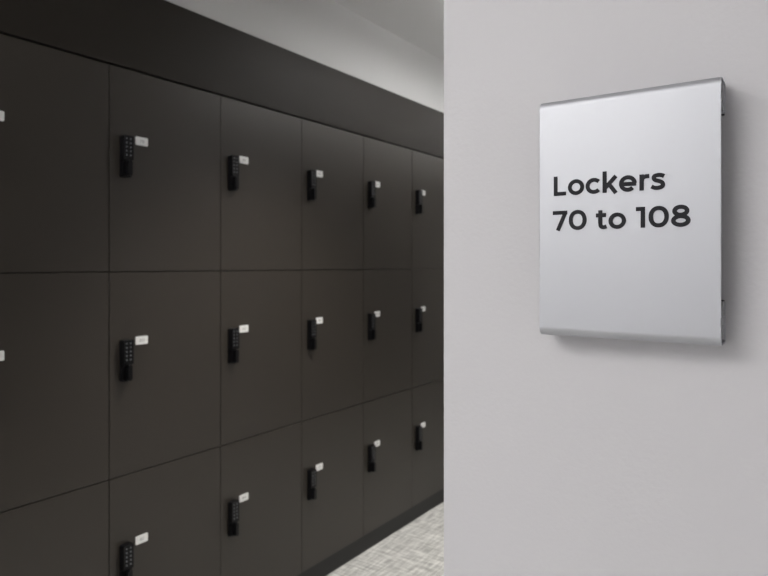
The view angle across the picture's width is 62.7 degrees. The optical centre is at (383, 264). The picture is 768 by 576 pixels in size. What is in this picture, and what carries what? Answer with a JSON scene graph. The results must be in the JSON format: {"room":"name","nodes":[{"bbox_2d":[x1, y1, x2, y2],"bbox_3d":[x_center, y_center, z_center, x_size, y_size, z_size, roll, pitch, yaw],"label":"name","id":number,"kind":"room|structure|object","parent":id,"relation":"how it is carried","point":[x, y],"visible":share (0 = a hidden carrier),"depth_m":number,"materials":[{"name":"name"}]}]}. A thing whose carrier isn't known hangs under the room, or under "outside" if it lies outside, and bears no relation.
{"room":"locker room","nodes":[
{"label":"locker room","id":0,"kind":"room"},
{"bbox_2d":[0,272,108,511],"bbox_3d":[-1.082,0.320,1.768,0.480,0.599,0.410,0,0,35],"label":"locker","id":1,"kind":"object","parent":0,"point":[54,326],"visible":0.94,"depth_m":1.68,"materials":[{"name":"grey laminate"}]},
{"bbox_2d":[0,34,108,272],"bbox_3d":[-1.082,-0.280,1.768,0.480,0.599,0.410,0,0,35],"label":"locker","id":2,"kind":"object","parent":1,"relation":"on","point":[54,104],"depth_m":1.68,"materials":[{"name":"black laminate"}]},
{"bbox_2d":[108,446,219,575],"bbox_3d":[-0.849,0.920,2.106,0.480,0.599,0.410,0,0,35],"label":"locker","id":3,"kind":"object","parent":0,"point":[164,518],"depth_m":1.98,"materials":[{"name":"black laminate"}]},
{"bbox_2d":[109,271,219,478],"bbox_3d":[-0.849,0.320,2.106,0.480,0.599,0.410,0,0,35],"label":"locker","id":4,"kind":"object","parent":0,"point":[164,326],"visible":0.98,"depth_m":1.96,"materials":[{"name":"grey laminate"}]},
{"bbox_2d":[105,65,219,271],"bbox_3d":[-0.849,-0.280,2.106,0.480,0.599,0.410,0,0,35],"label":"locker","id":5,"kind":"object","parent":4,"relation":"on","point":[164,136],"depth_m":1.97,"materials":[{"name":"black laminate"}]},
{"bbox_2d":[166,0,443,112],"bbox_3d":[-0.075,-0.973,3.278,0.471,0.283,5.690,0,0,35],"label":"wall","id":6,"kind":"structure","parent":0,"point":[325,32],"depth_m":2.69,"materials":[{"name":"white paint"}]},
{"bbox_2d":[327,502,443,575],"bbox_3d":[0.716,1.346,1.389,4.200,0.100,8.300,0,0,35],"label":"floor","id":7,"kind":"structure","parent":0,"point":[416,549],"depth_m":2.82,"materials":[{"name":"carpet"}]},
{"bbox_2d":[297,488,443,575],"bbox_3d":[-0.163,1.258,3.131,0.444,0.075,5.343,0,0,35],"label":"plinth","id":8,"kind":"object","parent":7,"relation":"on","point":[341,557],"visible":0.11,"depth_m":2.90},
{"bbox_2d":[0,480,108,575],"bbox_3d":[-1.082,0.920,1.768,0.480,0.599,0.410,0,0,35],"label":"locker","id":9,"kind":"object","parent":8,"relation":"on","point":[64,534],"depth_m":1.70,"materials":[{"name":"black laminate"}]},
{"bbox_2d":[219,422,300,575],"bbox_3d":[-0.615,0.920,2.444,0.480,0.599,0.410,0,0,35],"label":"locker","id":10,"kind":"object","parent":8,"relation":"on","point":[260,474],"depth_m":2.32,"materials":[{"name":"black laminate"}]},
{"bbox_2d":[220,270,300,445],"bbox_3d":[-0.615,0.320,2.444,0.480,0.599,0.410,0,0,35],"label":"locker","id":11,"kind":"object","parent":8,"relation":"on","point":[260,310],"visible":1,"depth_m":2.30,"materials":[{"name":"grey laminate"}]},
{"bbox_2d":[216,96,300,270],"bbox_3d":[-0.615,-0.280,2.444,0.480,0.599,0.410,0,0,35],"label":"locker","id":12,"kind":"object","parent":11,"relation":"on","point":[260,148],"depth_m":2.31,"materials":[{"name":"black laminate"}]},
{"bbox_2d":[301,403,362,571],"bbox_3d":[-0.382,0.920,2.782,0.480,0.599,0.410,0,0,35],"label":"locker","id":13,"kind":"object","parent":8,"relation":"on","point":[331,443],"depth_m":2.65,"materials":[{"name":"black laminate"}]},
{"bbox_2d":[301,269,362,420],"bbox_3d":[-0.382,0.320,2.782,0.480,0.599,0.410,0,0,35],"label":"locker","id":14,"kind":"object","parent":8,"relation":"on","point":[331,300],"visible":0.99,"depth_m":2.65,"materials":[{"name":"grey laminate"}]},
{"bbox_2d":[301,119,362,269],"bbox_3d":[-0.382,-0.280,2.782,0.480,0.599,0.410,0,0,35],"label":"locker","id":15,"kind":"object","parent":14,"relation":"on","point":[331,158],"depth_m":2.65,"materials":[{"name":"black laminate"}]},
{"bbox_2d":[360,269,411,401],"bbox_3d":[-0.148,0.320,3.120,0.480,0.599,0.410,0,0,35],"label":"locker","id":16,"kind":"object","parent":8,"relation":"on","point":[387,293],"visible":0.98,"depth_m":2.98,"materials":[{"name":"grey laminate"}]},
{"bbox_2d":[0,0,443,158],"bbox_3d":[-0.161,-0.705,3.129,0.450,0.250,5.343,0,0,35],"label":"panel","id":17,"kind":"object","parent":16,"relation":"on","point":[161,39],"visible":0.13,"depth_m":2.14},
{"bbox_2d":[363,136,411,268],"bbox_3d":[-0.148,-0.280,3.120,0.480,0.599,0.410,0,0,35],"label":"locker","id":18,"kind":"object","parent":16,"relation":"on","point":[387,168],"depth_m":2.98,"materials":[{"name":"black laminate"}]},
{"bbox_2d":[363,388,411,535],"bbox_3d":[-0.148,0.920,3.120,0.480,0.599,0.410,0,0,35],"label":"locker","id":19,"kind":"object","parent":8,"relation":"on","point":[387,420],"depth_m":2.98,"materials":[{"name":"black laminate"}]},
{"bbox_2d":[411,378,443,506],"bbox_3d":[0.085,0.920,3.459,0.480,0.599,0.410,0,0,35],"label":"locker","id":20,"kind":"object","parent":8,"relation":"on","point":[427,399],"depth_m":3.29,"materials":[{"name":"black laminate"}]},
{"bbox_2d":[412,269,443,387],"bbox_3d":[0.085,0.320,3.459,0.480,0.599,0.410,0,0,35],"label":"locker","id":21,"kind":"object","parent":8,"relation":"on","point":[427,284],"visible":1,"depth_m":3.29,"materials":[{"name":"grey laminate"}]},
{"bbox_2d":[412,150,443,268],"bbox_3d":[0.085,-0.280,3.459,0.480,0.599,0.410,0,0,35],"label":"locker","id":22,"kind":"object","parent":21,"relation":"on","point":[427,170],"depth_m":3.29,"materials":[{"name":"black laminate"}]},
{"bbox_2d":[332,0,443,60],"bbox_3d":[0.716,-1.164,1.389,4.200,0.100,8.300,0,0,35],"label":"ceiling","id":23,"kind":"structure","parent":0,"point":[420,23],"depth_m":2.84,"materials":[{"name":"white paint"}]},
{"bbox_2d":[444,0,767,575],"bbox_3d":[0.948,0.091,0.189,2.055,2.410,0.120,0,0,35],"label":"wall","id":24,"kind":"structure","parent":0,"point":[564,455],"depth_m":0.63,"materials":[{"name":"white paint"}]},
{"bbox_2d":[540,77,725,345],"bbox_3d":[0.229,-0.046,0.591,0.160,0.230,0.035,0,0,35],"label":"sign plaque","id":25,"kind":"object","parent":24,"relation":"attached to","point":[630,181],"depth_m":0.57,"materials":[{"name":"silver metal"}]}
]}

